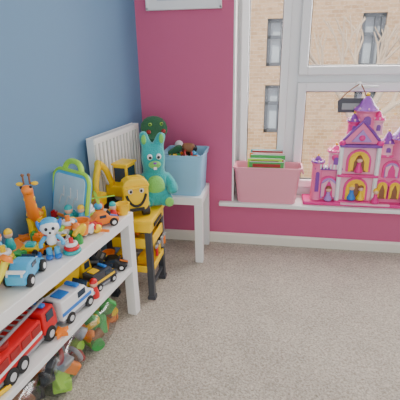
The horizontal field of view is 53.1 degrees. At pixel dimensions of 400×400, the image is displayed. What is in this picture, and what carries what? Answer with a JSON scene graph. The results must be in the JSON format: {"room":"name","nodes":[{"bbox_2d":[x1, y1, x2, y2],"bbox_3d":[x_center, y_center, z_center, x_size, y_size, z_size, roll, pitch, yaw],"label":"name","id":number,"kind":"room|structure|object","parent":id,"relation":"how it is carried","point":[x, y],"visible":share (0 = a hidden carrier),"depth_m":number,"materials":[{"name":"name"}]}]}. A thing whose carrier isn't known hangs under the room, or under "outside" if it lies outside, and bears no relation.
{"room":"children's room","nodes":[
{"label":"children's room","id":0,"kind":"room"},
{"bbox_2d":[0,254,12,283],"bbox_3d":[-0.683,0.263,1.219,0.125,0.135,0.242,15,26,37],"label":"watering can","id":1,"kind":"object","parent":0,"point":[5,259],"depth_m":1.26,"materials":[{"name":"plastic"}]},
{"bbox_2d":[13,239,55,252],"bbox_3d":[-0.668,0.184,1.573,0.245,0.034,0.124,-8,22,-19],"label":"toy blaster","id":2,"kind":"object","parent":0,"point":[19,244],"depth_m":1.56,"materials":[{"name":"orange plastic"}]},
{"bbox_2d":[27,252,41,256],"bbox_3d":[-0.648,0.216,1.502,0.104,0.024,0.104,3,21,9],"label":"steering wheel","id":3,"kind":"object","parent":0,"point":[39,254],"depth_m":1.51,"materials":[{"name":"blue plastic"}]},
{"bbox_2d":[0,0,142,252],"bbox_3d":[-1.074,-0.178,0.812,0.100,2.400,4.200,6,22,18],"label":"wall","id":4,"kind":"structure","parent":0,"point":[69,69],"depth_m":1.84,"materials":[{"name":"blue paint"}]},
{"bbox_2d":[86,123,141,250],"bbox_3d":[-0.496,0.025,2.407,0.071,0.884,0.558,6,22,18],"label":"radiator","id":5,"kind":"object","parent":4,"relation":"attached to","point":[110,146],"visible":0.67,"depth_m":2.24,"materials":[{"name":"white metal"}]},
{"bbox_2d":[134,0,233,231],"bbox_3d":[-0.143,-0.897,2.691,0.765,2.400,0.340,3,21,9],"label":"wall","id":6,"kind":"structure","parent":0,"point":[185,57],"depth_m":2.56,"materials":[{"name":"pink paint"}]},
{"bbox_2d":[145,0,221,10],"bbox_3d":[-0.100,-1.278,2.338,0.461,0.300,0.027,3,21,9],"label":"wall picture","id":7,"kind":"object","parent":6,"relation":"attached to","point":[151,5],"visible":1,"depth_m":2.38,"materials":[{"name":"white plastic"}]},
{"bbox_2d":[232,0,238,200],"bbox_3d":[0.228,-0.873,2.556,0.012,1.802,0.200,3,21,9],"label":"trim","id":8,"kind":"structure","parent":6,"relation":"attached to","point":[236,2],"depth_m":2.57,"materials":[{"name":"white paint"}]},
{"bbox_2d":[236,0,241,191],"bbox_3d":[0.267,-0.914,2.664,0.050,1.802,0.060,3,21,9],"label":"frame","id":9,"kind":"object","parent":6,"relation":"attached to","point":[240,1],"visible":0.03,"depth_m":2.67,"materials":[{"name":"white plastic"}]},
{"bbox_2d":[239,0,249,160],"bbox_3d":[0.294,-0.907,2.613,0.050,1.690,0.050,3,21,9],"label":"window","id":10,"kind":"structure","parent":6,"relation":"in","point":[245,3],"depth_m":2.63,"materials":[{"name":"white plastic"}]},
{"bbox_2d":[164,229,399,252],"bbox_3d":[1.520,0.328,2.657,3.840,0.075,0.016,3,21,9],"label":"baseboard","id":11,"kind":"structure","parent":6,"relation":"attached to","point":[228,237],"depth_m":2.79,"materials":[{"name":"beige paint"}]},
{"bbox_2d":[297,187,309,193],"bbox_3d":[1.257,-0.066,2.804,1.940,0.082,0.060,3,21,9],"label":"frame","id":12,"kind":"object","parent":6,"relation":"attached to","point":[301,190],"visible":0.02,"depth_m":2.86,"materials":[{"name":"white plastic"}]},
{"bbox_2d":[26,239,399,399],"bbox_3d":[1.175,0.960,1.233,6.000,0.100,5.000,3,21,9],"label":"floor","id":13,"kind":"structure","parent":0,"point":[246,321],"depth_m":1.96,"materials":[{"name":"beige carpet"}]},
{"bbox_2d":[12,380,44,399],"bbox_3d":[-0.696,0.762,1.419,0.215,0.224,0.284,3,21,9],"label":"bag","id":14,"kind":"object","parent":13,"relation":"on","point":[29,393],"visible":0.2,"depth_m":1.47,"materials":[{"name":"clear plastic"}]},
{"bbox_2d":[31,326,87,393],"bbox_3d":[-0.598,0.664,1.665,0.216,0.226,0.280,1,21,5],"label":"bag","id":15,"kind":"object","parent":13,"relation":"on","point":[59,371],"visible":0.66,"depth_m":1.60,"materials":[{"name":"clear plastic"}]},
{"bbox_2d":[38,371,55,387],"bbox_3d":[-0.601,0.698,1.570,0.055,0.060,0.060,-16,50,-31],"label":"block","id":16,"kind":"object","parent":15,"relation":"on","point":[44,380],"depth_m":1.55,"materials":[{"name":"grey plastic"}]},
{"bbox_2d":[68,338,84,349],"bbox_3d":[-0.542,0.635,1.754,0.055,0.060,0.060,0,13,30],"label":"toy","id":17,"kind":"object","parent":15,"relation":"on","point":[77,343],"depth_m":1.73,"materials":[{"name":"green plastic"}]},
{"bbox_2d":[72,326,87,340],"bbox_3d":[-0.528,0.574,1.740,0.055,0.060,0.060,32,-5,-16],"label":"toy","id":18,"kind":"object","parent":15,"relation":"on","point":[81,332],"depth_m":1.72,"materials":[{"name":"grey plastic"}]},
{"bbox_2d":[0,209,139,399],"bbox_3d":[-0.674,0.519,1.542,0.325,0.570,1.250,6,22,18],"label":"shelf unit","id":19,"kind":"object","parent":13,"relation":"on","point":[14,300],"visible":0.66,"depth_m":1.51,"materials":[{"name":"white paint"}]},
{"bbox_2d":[3,254,46,286],"bbox_3d":[-0.601,0.236,1.373,0.094,0.076,0.171,0,21,2],"label":"car","id":20,"kind":"object","parent":19,"relation":"on","point":[23,269],"depth_m":1.33,"materials":[{"name":"blue plastic"}]},
{"bbox_2d":[0,298,58,387],"bbox_3d":[-0.636,0.485,1.389,0.121,0.159,0.350,4,21,13],"label":"fire truck","id":21,"kind":"object","parent":19,"relation":"on","point":[25,333],"visible":0.92,"depth_m":1.37,"materials":[{"name":"red plastic"}]},
{"bbox_2d":[16,173,46,239],"bbox_3d":[-0.688,0.020,1.648,0.084,0.291,0.165,-5,21,-9],"label":"toy giraffe","id":22,"kind":"object","parent":19,"relation":"on","point":[34,214],"visible":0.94,"depth_m":1.60},
{"bbox_2d":[36,217,64,259],"bbox_3d":[-0.554,0.145,1.491,0.087,0.162,0.087,8,22,23],"label":"dog figurine","id":23,"kind":"object","parent":19,"relation":"on","point":[48,226],"visible":1,"depth_m":1.48,"materials":[{"name":"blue plastic"}]},
{"bbox_2d":[0,249,114,395],"bbox_3d":[-0.661,0.449,1.581,0.374,0.093,1.152,6,22,18],"label":"toys","id":24,"kind":"object","parent":19,"relation":"on","point":[92,283],"visible":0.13,"depth_m":1.72,"materials":[{"name":"orange plastic"}]},
{"bbox_2d":[102,249,114,254],"bbox_3d":[-0.469,0.289,2.060,0.068,0.051,0.068,6,22,18],"label":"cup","id":25,"kind":"object","parent":24,"relation":"on","point":[108,251],"depth_m":2.07,"materials":[{"name":"orange plastic"}]},
{"bbox_2d":[0,201,129,280],"bbox_3d":[-0.654,0.173,1.477,0.359,0.122,1.120,6,22,18],"label":"toys","id":26,"kind":"object","parent":19,"relation":"on","point":[76,225],"visible":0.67,"depth_m":1.61,"materials":[{"name":"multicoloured plastic"}]},
{"bbox_2d":[55,234,69,251],"bbox_3d":[-0.543,0.172,1.580,0.066,0.050,0.066,6,22,18],"label":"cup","id":27,"kind":"object","parent":26,"relation":"on","point":[63,248],"depth_m":1.55,"materials":[{"name":"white plastic"}]},
{"bbox_2d":[70,217,89,235],"bbox_3d":[-0.492,0.112,1.654,0.080,0.060,0.080,6,22,18],"label":"toy","id":28,"kind":"object","parent":26,"relation":"on","point":[81,224],"depth_m":1.63,"materials":[{"name":"orange plastic"}]},
{"bbox_2d":[116,201,129,215],"bbox_3d":[-0.369,0.042,1.913,0.072,0.054,0.072,6,22,18],"label":"cup","id":29,"kind":"object","parent":26,"relation":"on","point":[122,207],"depth_m":1.89,"materials":[{"name":"yellow plastic"}]},
{"bbox_2d":[44,277,94,323],"bbox_3d":[-0.531,0.404,1.645,0.105,0.129,0.209,7,22,21],"label":"ambulance","id":30,"kind":"object","parent":19,"relation":"on","point":[72,296],"visible":0.87,"depth_m":1.59,"materials":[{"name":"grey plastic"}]},
{"bbox_2d":[48,258,90,292],"bbox_3d":[-0.594,0.352,1.782,0.125,0.132,0.258,8,22,22],"label":"dump truck","id":31,"kind":"object","parent":19,"relation":"on","point":[77,273],"visible":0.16,"depth_m":1.76,"materials":[{"name":"yellow plastic"}]},
{"bbox_2d":[53,158,91,218],"bbox_3d":[-0.588,-0.039,1.817,0.278,0.291,0.099,14,25,35],"label":"board","id":32,"kind":"object","parent":19,"relation":"on","point":[72,187],"visible":0.89,"depth_m":1.79,"materials":[{"name":"blue"}]},
{"bbox_2d":[89,250,106,267],"bbox_3d":[-0.562,0.283,1.978,0.199,0.123,0.100,-1,21,0],"label":"toy car","id":33,"kind":"object","parent":19,"relation":"on","point":[99,256],"visible":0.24,"depth_m":1.94,"materials":[{"name":"grey plastic"}]},
{"bbox_2d":[82,261,117,291],"bbox_3d":[-0.457,0.345,1.843,0.080,0.098,0.159,10,23,28],"label":"police car","id":34,"kind":"object","parent":19,"relation":"on","point":[104,273],"visible":0.82,"depth_m":1.81,"materials":[{"name":"grey plastic"}]},
{"bbox_2d":[85,210,118,225],"bbox_3d":[-0.439,0.084,1.788,0.146,0.064,0.080,-12,23,-28],"label":"sports car","id":35,"kind":"object","parent":19,"relation":"on","point":[101,216],"visible":0.59,"depth_m":1.77,"materials":[{"name":"orange plastic"}]},
{"bbox_2d":[91,191,114,210],"bbox_3d":[-0.491,0.026,1.909,0.146,0.088,0.146,8,22,23],"label":"helicopter","id":36,"kind":"object","parent":19,"relation":"on","point":[97,204],"visible":0.56,"depth_m":1.88,"materials":[{"name":"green plastic"}]},
{"bbox_2d":[105,254,127,270],"bbox_3d":[-0.431,0.309,1.984,0.146,0.064,0.080,-3,21,-5],"label":"sports car","id":37,"kind":"object","parent":19,"relation":"on","point":[121,264],"visible":0.55,"depth_m":1.96,"materials":[{"name":"black plastic"}]},
{"bbox_2d":[82,298,117,350],"bbox_3d":[-0.511,0.570,1.909,0.214,0.222,0.284,3,21,9],"label":"bag","id":38,"kind":"object","parent":13,"relation":"on","point":[97,324],"visible":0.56,"depth_m":1.83,"materials":[{"name":"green plastic"}]},
{"bbox_2d":[91,338,104,350],"bbox_3d":[-0.473,0.651,1.834,0.060,0.060,0.055,-17,29,-25],"label":"toy","id":39,"kind":"object","parent":38,"relation":"on","point":[97,344],"depth_m":1.81,"materials":[{"name":"green plastic"}]},
{"bbox_2d":[92,327,104,340],"bbox_3d":[-0.474,0.621,1.839,0.060,0.060,0.055,28,53,36],"label":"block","id":40,"kind":"object","parent":38,"relation":"on","point":[97,332],"depth_m":1.82,"materials":[{"name":"brown plastic"}]},
{"bbox_2d":[97,320,107,332],"bbox_3d":[-0.461,0.591,1.875,0.060,0.055,0.060,0,-6,-6],"label":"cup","id":41,"kind":"object","parent":38,"relation":"on","point":[102,328],"depth_m":1.85,"materials":[{"name":"green plastic"}]},
{"bbox_2d":[107,313,117,322],"bbox_3d":[-0.444,0.589,2.014,0.060,0.060,0.055,-22,-11,-10],"label":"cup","id":42,"kind":"object","parent":38,"relation":"on","point":[114,317],"depth_m":1.99,"materials":[{"name":"orange plastic"}]},
{"bbox_2d":[112,307,117,315],"bbox_3d":[-0.442,0.548,1.997,0.060,0.060,0.055,-30,31,-30],"label":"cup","id":43,"kind":"object","parent":38,"relation":"on","point":[114,313],"depth_m":1.98,"materials":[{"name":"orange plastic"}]},
{"bbox_2d":[107,205,166,299],"bbox_3d":[-0.354,0.282,2.284,0.282,0.484,0.280,3,21,9],"label":"workbench","id":44,"kind":"object","parent":13,"relation":"on","point":[148,229],"visible":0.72,"depth_m":2.19,"materials":[{"name":"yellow plastic"}]},
{"bbox_2d":[91,158,135,208],"bbox_3d":[-0.449,-0.086,2.145,0.172,0.305,0.363,6,22,19],"label":"excavator","id":45,"kind":"object","parent":44,"relation":"on","point":[122,167],"visible":0.56,"depth_m":2.11,"materials":[{"name":"yellow plastic"}]},
{"bbox_2d":[120,174,150,214],"bbox_3d":[-0.335,-0.015,2.078,0.150,0.215,0.098,-8,22,-19],"label":"toy","id":46,"kind":"object","parent":44,"relation":"on","point":[134,188],"visible":0.91,"depth_m":2.05,"materials":[{"name":"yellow plastic"}]},
{"bbox_2d":[133,205,163,224],"bbox_3d":[-0.361,0.066,2.204,0.275,0.024,0.280,3,21,9],"label":"countertop","id":47,"kind":"structure","parent":44,"relation":"on","point":[140,219],"depth_m":2.11,"materials":[{"name":"yellow plastic"}]},
{"bbox_2d":[139,131,177,206],"bbox_3d":[-0.250,-0.168,2.187,0.244,0.410,0.196,-5,21,-11],"label":"plush bunny","id":48,"kind":"object","parent":44,"relation":"on","point":[162,184],"visible":0.85,"depth_m":2.17,"materials":[{"name":"teal fabric"}]},
{"bbox_2d":[154,183,209,262],"bbox_3d":[-0.148,0.138,2.708,0.385,0.450,0.310,3,21,9],"label":"side table","id":49,"kind":"object","parent":13,"relation":"on","point":[201,203],"visible":0.45,"depth_m":2.56,"materials":[{"name":"white paint"}]},
{"bbox_2d":[141,116,166,141],"bbox_3d":[-0.278,-0.284,2.503,0.164,0.472,0.173,-6,21,-14],"label":"dinosaur","id":50,"kind":"object","parent":49,"relation":"on","point":[152,125],"visible":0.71,"depth_m":2.43,"materials":[{"name":"green fabric"}]},
{"bbox_2d":[164,145,208,195],"bbox_3d":[-0.090,-0.191,2.568,0.271,0.260,0.286,3,21,9],"label":"tub","id":51,"kind":"object","parent":49,"relation":"on","point":[189,172],"visible":0.66,"depth_m":2.45,"materials":[{"name":"blue plastic"}]},
{"bbox_2d":[168,140,199,155],"bbox_3d":[-0.100,-0.262,2.543,0.227,0.224,0.250,3,21,9],"label":"toys","id":52,"kind":"object","parent":51,"relation":"in","point":[189,149],"visible":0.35,"depth_m":2.47,"materials":[{"name":"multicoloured plastic"}]},
{"bbox_2d":[231,207,399,241],"bbox_3d":[1.230,0.151,2.836,1.985,0.290,0.340,3,21,9],"label":"wall","id":53,"kind":"structure","parent":0,"point":[268,221],"depth_m":2.73,"materials":[{"name":"pink paint"}]},
{"bbox_2d":[233,192,302,203],"bbox_3d":[1.217,0.025,2.720,1.984,0.028,0.211,3,21,9],"label":"trim","id":54,"kind":"structure","parent":53,"relation":"on","point":[298,200],"depth_m":2.80,"materials":[{"name":"white paint"}]},
{"bbox_2d":[233,160,303,203],"bbox_3d":[0.459,-0.121,2.749,0.485,0.250,0.181,3,21,9],"label":"tub","id":55,"kind":"object","parent":54,"relation":"on","point":[257,185],"visible":0.78,"depth_m":2.68,"materials":[{"name":"pink plastic"}]},
{"bbox_2d":[247,149,284,168],"bbox_3d":[0.448,-0.167,2.724,0.247,0.342,0.097,3,21,9],"label":"books","id":56,"kind":"object","parent":55,"relation":"in","point":[259,158],"visible":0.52,"depth_m":2.66,"materials":[{"name":"multicoloured paper"}]},
{"bbox_2d":[252,164,279,167],"bbox_3d":[0.440,-0.228,2.651,0.182,0.022,0.001,3,21,9],"label":"book","id":57,"kind":"object","parent":56,"relation":"attached to","point":[253,165],"depth_m":2.65,"materials":[{"name":"red paper"}]},
{"bbox_2d":[252,150,282,153],"bbox_3d":[0.457,-0.175,2.755,0.204,0.335,0.009,3,21,9],"label":"book","id":58,"kind":"object","parent":56,"relation":"on","point":[253,151],"depth_m":2.69,"materials":[{"name":"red paper"}]},
{"bbox_2d":[254,157,281,158],"bbox_3d":[0.453,-0.275,2.679,0.184,0.025,0.001,3,21,9],"label":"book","id":59,"kind":"object","parent":56,"relation":"attached to","point":[254,157],"depth_m":2.67,"materials":[{"name":"green paper"}]},
{"bbox_2d":[302,92,399,208],"bbox_3d":[1.084,-0.318,2.571,0.787,0.722,0.189,3,21,11],"label":"castle","id":60,"kind":"object","parent":54,"relation":"on","point":[364,170],"visible":0.99,"depth_m":2.57,"materials":[{"name":"pink plastic"}]},
{"bbox_2d":[321,180,328,196],"bbox_3d":[0.829,-0.080,2.656,0.047,0.121,0.004,3,21,9],"label":"curtain","id":61,"kind":"object","parent":60,"relation":"hanging from","point":[324,183],"depth_m":2.65,"materials":[{"name":"pink plastic"}]},
{"bbox_2d":[329,179,335,196],"bbox_3d":[0.875,-0.077,2.648,0.047,0.121,0.004,3,21,9],"label":"curtain","id":62,"kind":"object","parent":60,"relation":"hanging from","point":[332,182],"depth_m":2.64,"materials":[{"name":"pink plastic"}]},
{"bbox_2d":[346,181,355,196],"bbox_3d":[0.988,-0.069,2.620,0.059,0.121,0.004,3,21,9],"label":"curtain","id":63,"kind":"object","parent":60,"relation":"hanging from","point":[350,185],"depth_m":2.61,"materials":[{"name":"yellow plastic"}]},
{"bbox_2d":[337,84,366,112],"bbox_3d":[0.964,-0.636,2.503,0.190,0.176,0.011,4,21,12],"label":"hanging sign","id":64,"kind":"object","parent":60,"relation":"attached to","point":[345,105],"visible":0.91,"depth_m":2.52,"materials":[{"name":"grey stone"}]},
{"bbox_2d":[342,103,359,109],"bbox_3d":[0.963,-0.588,2.517,0.134,0.039,0.002,4,21,12],"label":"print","id":65,"kind":"object","parent":64,"relation":"attached to","point":[345,106],"depth_m":2.52},
{"bbox_2d":[349,153,359,169],"bbox_3d":[0.985,-0.245,2.554,0.059,0.116,0.004,3,21,9],"label":"curtain","id":66,"kind":"object","parent":60,"relation":"hanging from","point":[354,158],"depth_m":2.55,"materials":[{"name":"yellow plastic"}]},
{"bbox_2d":[357,181,365,196],"bbox_3d":[1.047,-0.066,2.610,0.059,0.121,0.004,3,21,9],"label":"curtain","id":67,"kind":"object","parent":60,"relation":"hanging from","point":[361,185],"depth_m":2.60,"materials":[{"name":"yellow plastic"}]},
{"bbox_2d":[361,153,369,170],"bbox_3d":[1.044,-0.242,2.545,0.059,0.116,0.004,3,21,9],"label":"curtain","id":68,"kind":"object","parent":60,"relation":"hanging from","point":[365,157],"depth_m":2.54,"materials":[{"name":"yellow plastic"}]},
{"bbox_2d":[383,184,386,197],"bbox_3d":[1.197,-0.061,2.596,0.029,0.097,0.004,3,21,9],"label":"curtain","id":69,"kind":"object","parent":60,"relation":"hanging from","point":[384,185],"depth_m":2.60,"materials":[{"name":"yellow plastic"}]},
{"bbox_2d":[385,164,392,175],"bbox_3d":[1.201,-0.189,2.547,0.039,0.082,0.004,3,21,9],"label":"curtain","id":70,"kind":"object","parent":60,"relation":"hanging from","point":[388,167],"depth_m":2.55,"materials":[{"name":"pink plastic"}]},
{"bbox_2d":[389,185,394,197],"bbox_3d":[1.243,-0.059,2.588,0.029,0.097,0.004,3,21,9],"label":"curtain","id":71,"kind":"object","parent":60,"relation":"hanging from","point":[391,187],"depth_m":2.59,"materials":[{"name":"yellow plastic"}]},
{"bbox_2d":[393,164,398,176],"bbox_3d":[1.240,-0.188,2.541,0.039,0.082,0.004,3,21,9],"label":"curtain","id":72,"kind":"object","parent":60,"relation":"hanging from","point":[395,166],"depth_m":2.54,"materials":[{"name":"pink plastic"}]},
{"bbox_2d":[396,184,399,197],"bbox_3d":[1.273,-0.058,2.584,0.029,0.097,0.004,3,21,9],"label":"curtain","id":73,"kind":"object","parent":60,"relation":"hanging from","point":[397,185],"depth_m":2.58,"materials":[{"name":"yellow plastic"}]},
{"bbox_2d":[219,201,399,213],"bbox_3d":[1.178,0.068,2.606,2.120,0.028,0.045,3,21,9],"label":"trim","id":74,"kind":"structure","parent":53,"relation":"attached to","point":[221,203],"depth_m":2.66,"materials":[{"name":"white paint"}]},
{"bbox_2d":[277,0,399,186],"bbox_3d":[0.974,-0.876,2.499,0.915,1.690,0.154,3,21,9],"label":"window","id":75,"kind":"structure","parent":53,"relation":"in","point":[297,7],"depth_m":2.55,"materials":[{"name":"white plastic"}]},
{"bbox_2d":[246,0,250,160],"bbox_3d":[0.321,-0.906,2.608,0.005,1.590,0.024,3,21,9],"label":"window gasket","id":76,"kind":"object","parent":75,"relation":"attached to","point":[250,0],"depth_m":2.64,"materials":[{"name":"grey rubber"}]},
{"bbox_2d":[276,2,283,148],"bbox_3d":[0.521,-0.897,2.575,0.005,1.590,0.024,3,21,9],"label":"window gasket","id":77,"kind":"object","parent":75,"relation":"attached to","point":[283,2],"depth_m":2.59,"materials":[{"name":"grey rubber"}]},
{"bbox_2d":[300,92,306,175],"bbox_3d":[0.699,-0.431,2.719,0.005,0.598,0.024,3,21,9],"label":"window gasket","id":78,"kind":"object","parent":75,"relation":"attached to","point":[306,92],"depth_m":2.69,"materials":[{"name":"grey rubber"}]},
{"bbox_2d":[308,0,313,65],"bbox_3d":[0.685,-1.243,2.415,0.005,0.823,0.024,3,21,9],"label":"window gasket","id":79,"kind":"object","parent":75,"relation":"attached to","point":[313,0],"depth_m":2.48,"materials":[{"name":"grey rubber"}]},
{"bbox_2d":[298,75,399,81],"bbox_3d":[1.397,-0.769,2.513,1.530,0.065,0.060,3,21,9],"label":"transom","id":80,"kind":"object","parent":75,"relation":"attached to","point":[301,78],"visible":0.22,"depth_m":2.56,"materials":[{"name":"white plastic"}]},
{"bbox_2d":[306,91,399,91],"bbox_3d":[1.058,-0.692,2.555,0.743,0.005,0.024,3,21,9],"label":"window gasket","id":81,"kind":"object","parent":75,"relation":"attached to","point":[306,91],"depth_m":2.56,"materials":[{"name":"grey rubber"}]},
{"bbox_2d":[309,64,399,65],"bbox_3d":[1.056,-0.844,2.498,0.743,0.005,0.024,3,21,9],"label":"window gasket","id":82,"kind":"object","parent":75,"relation":"attached to","point":[354,64],"depth_m":2.51,"materials":[{"name":"grey rubber"}]},
{"label":"outside","id":83,"kind":"structure","parent":0,"visible":0},
{"bbox_3d":[1.597,1.926,10.193,30.000,0.100,12.000,3,21,9],"label":"ground","id":84,"kind":"structure","parent":83,"visible":0},
{"bbox_2d":[247,0,267,160],"bbox_3d":[0.615,-2.783,8.270,1.480,10.000,0.400,3,21,9],"label":"facade","id":85,"kind":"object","parent":84,"relation":"on","point":[259,8],"visible":0.02,"depth_m":8.04,"materials":[{"name":"beige brick"}]},
{"bbox_2d":[263,85,268,130],"bbox_3d":[1.380,-1.911,8.373,0.070,0.970,0.100,3,21,9],"label":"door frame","id":86,"kind":"structure","parent":85,"relation":"attached to","point":[266,89],"depth_m":8.33,"materials":[{"name":"grey"}]},
{"bbox_2d":[264,101,277,104],"bbox_3d":[1.570,-2.012,8.301,0.460,0.060,0.100,3,21,9],"label":"rail","id":87,"kind":"object","parent":86,"relation":"attached to","point":[268,102],"visible":0.57,"depth_m":8.27,"materials":[{"name":"grey"}]},
{"bbox_2d":[265,85,278,87],"bbox_3d":[1.565,-2.324,8.184,0.460,0.060,0.100,3,21,9],"label":"rail","id":88,"kind":"object","parent":86,"relation":"attached to","point":[266,86],"visible":0.43,"depth_m":8.15,"materials":[{"name":"grey"}]},
{"bbox_2d":[266,19,270,65],"bbox_3d":[1.359,-3.110,7.925,0.070,0.870,0.100,3,21,9],"label":"window frame","id":89,"kind":"structure","parent":85,"relation":"attached to","point":[269,23],"depth_m":7.90,"materials":[{"name":"grey"}]},
{"bbox_2d":[267,35,281,38],"bbox_3d":[1.550,-3.199,7.857,0.460,0.060,0.100,3,21,9],"label":"rail","id":90,"kind":"object","parent":89,"relation":"attached to","point":[274,36],"visible":0.5,"depth_m":7.82,"materials":[{"name":"grey"}]},
{"bbox_2d":[268,19,282,22],"bbox_3d":[1.545,-3.476,7.753,0.460,0.060,0.100,3,21,9],"label":"rail","id":91,"kind":"object","parent":89,"relation":"attached to","point":[272,20],"visible":0.43,"depth_m":7.72,"materials":[{"name":"grey"}]},
{"bbox_2d":[263,132,276,148],"bbox_3d":[1.623,0.233,9.224,0.460,3.650,0.400,3,21,9],"label":"facade","id":92,"kind":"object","parent":84,"relation":"on","point":[269,138],"visible":0.07,"depth_m":8.47,"materials":[{"name":"beige brick"}]},
{"bbox_2d":[263,128,276,131],"bbox_3d":[1.580,-1.481,8.499,0.460,0.060,0.100,3,21,9],"label":"rail","id":93,"kind":"object","parent":92,"relation":"on","point":[267,129],"visible":0.57,"depth_m":8.47,"materials":[{"name":"grey"}]},
{"bbox_2d":[276,88,278,128],"bbox_3d":[1.621,-1.901,8.333,0.050,0.970,0.080,3,21,9],"label":"stile","id":94,"kind":"object","parent":93,"relation":"on","point":[278,88],"visible":0.43,"depth_m":8.30,"materials":[{"name":"grey"}]},
{"bbox_2d":[267,88,277,127],"bbox_3d":[1.586,-1.931,8.415,0.460,0.970,0.040,3,21,9],"label":"pane","id":95,"kind":"object","parent":92,"relation":"on","point":[272,92],"visible":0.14,"depth_m":8.42,"materials":[{"name":"clear glass"}]},
{"bbox_2d":[300,0,364,177],"bbox_3d":[2.429,-2.703,7.971,1.280,10.000,0.400,3,21,9],"label":"facade","id":96,"kind":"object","parent":84,"relation":"on","point":[324,127],"visible":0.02,"depth_m":7.94,"materials":[{"name":"beige brick"}]},
{"bbox_2d":[358,13,365,63],"bbox_3d":[3.074,-3.043,7.638,0.070,0.950,0.100,3,21,9],"label":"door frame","id":97,"kind":"structure","parent":96,"relation":"attached to","point":[364,22],"depth_m":7.62,"materials":[{"name":"grey"}]},
{"bbox_2d":[363,13,386,16],"bbox_3d":[3.244,-3.448,7.455,0.430,0.060,0.100,3,21,9],"label":"rail","id":98,"kind":"object","parent":97,"relation":"attached to","point":[366,14],"visible":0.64,"depth_m":7.41,"materials":[{"name":"grey"}]},
{"bbox_2d":[309,15,399,117],"bbox_3d":[2.457,0.194,6.366,2.315,5.742,0.573,0,21,2],"label":"bare tree","id":99,"kind":"object","parent":84,"relation":"on","point":[385,42],"visible":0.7,"depth_m":5.58,"materials":[{"name":"beige plant"}]},
{"bbox_2d":[376,0,399,138],"bbox_3d":[4.248,-2.622,7.671,1.550,10.000,0.400,3,21,9],"label":"facade","id":100,"kind":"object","parent":84,"relation":"on","point":[392,121],"visible":0.02,"depth_m":7.75,"materials":[{"name":"beige brick"}]},
{"bbox_2d":[375,12,386,62],"bbox_3d":[3.429,-3.028,7.580,0.070,0.950,0.100,3,21,9],"label":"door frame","id":101,"kind":"structure","parent":100,"relation":"attached to","point":[383,18],"depth_m":7.46,"materials":[{"name":"grey"}]},
{"bbox_2d":[363,32,383,35],"bbox_3d":[3.250,-3.142,7.569,0.430,0.060,0.100,3,21,9],"label":"rail","id":102,"kind":"object","parent":101,"relation":"attached to","point":[364,33],"visible":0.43,"depth_m":7.53,"materials":[{"name":"grey"}]},
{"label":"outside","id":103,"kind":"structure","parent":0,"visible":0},
{"bbox_2d":[265,66,279,84],"bbox_3d":[1.575,-2.553,8.182,0.460,0.360,0.400,3,21,9],"label":"facade","id":104,"kind":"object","parent":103,"point":[272,76],"visible":0.5,"depth_m":8.01,"materials":[{"name":"beige brick"}]},
{"bbox_2d":[269,63,279,65],"bbox_3d":[1.558,-2.727,8.033,0.460,0.060,0.100,3,21,9],"label":"rail","id":105,"kind":"object","parent":104,"relation":"on","point":[270,64],"visible":0.43,"depth_m":8.00,"materials":[{"name":"grey"}]},
{"bbox_2d":[279,18,282,62],"bbox_3d":[1.601,-3.099,7.885,0.050,0.870,0.080,3,21,9],"label":"stile","id":106,"kind":"object","parent":105,"relation":"on","point":[281,18],"visible":0.36,"depth_m":7.86,"materials":[{"name":"grey"}]},
{"bbox_2d":[270,22,280,62],"bbox_3d":[1.565,-3.129,7.967,0.460,0.870,0.040,3,21,9],"label":"pane","id":107,"kind":"object","parent":104,"relation":"on","point":[275,27],"visible":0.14,"depth_m":7.97,"materials":[{"name":"clear glass"}]},
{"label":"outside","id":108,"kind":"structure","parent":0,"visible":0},
{"bbox_2d":[268,0,283,18],"bbox_3d":[1.524,-5.480,7.088,0.460,4.150,0.400,3,21,9],"label":"facade","id":109,"kind":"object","parent":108,"point":[275,7],"visible":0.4,"depth_m":7.59,"materials":[{"name":"beige brick"}]},
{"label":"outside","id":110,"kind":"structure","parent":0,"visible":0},
{"bbox_3d":[3.276,-2.408,7.928,0.430,0.450,0.400,3,21,9],"label":"facade","id":111,"kind":"object","parent":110,"visible":0},
{"bbox_2d":[361,17,380,62],"bbox_3d":[3.265,-3.063,7.683,0.430,0.950,0.040,3,21,9],"label":"pane","id":112,"kind":"object","parent":111,"relation":"on","point":[369,24],"visible":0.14,"depth_m":7.68,"materials":[{"name":"clear glass"}]},
{"bbox_3d":[3.259,-2.624,7.763,0.430,0.060,0.100,3,21,9],"label":"rail","id":113,"kind":"object","parent":111,"relation":"on","visible":0},
{"bbox_2d":[369,16,378,62],"bbox_3d":[3.301,-3.033,7.601,0.050,0.950,0.080,3,21,9],"label":"stile","id":114,"kind":"object","parent":113,"relation":"on","point":[376,18],"visible":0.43,"depth_m":7.59,"materials":[{"name":"grey"}]},
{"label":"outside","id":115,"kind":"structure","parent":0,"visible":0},
{"bbox_2d":[364,0,389,12],"bbox_3d":[3.224,-5.428,6.799,0.430,4.100,0.400,3,21,9],"label":"facade","id":116,"kind":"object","parent":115,"point":[370,6],"visible":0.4,"depth_m":7.30,"materials":[{"name":"beige brick"}]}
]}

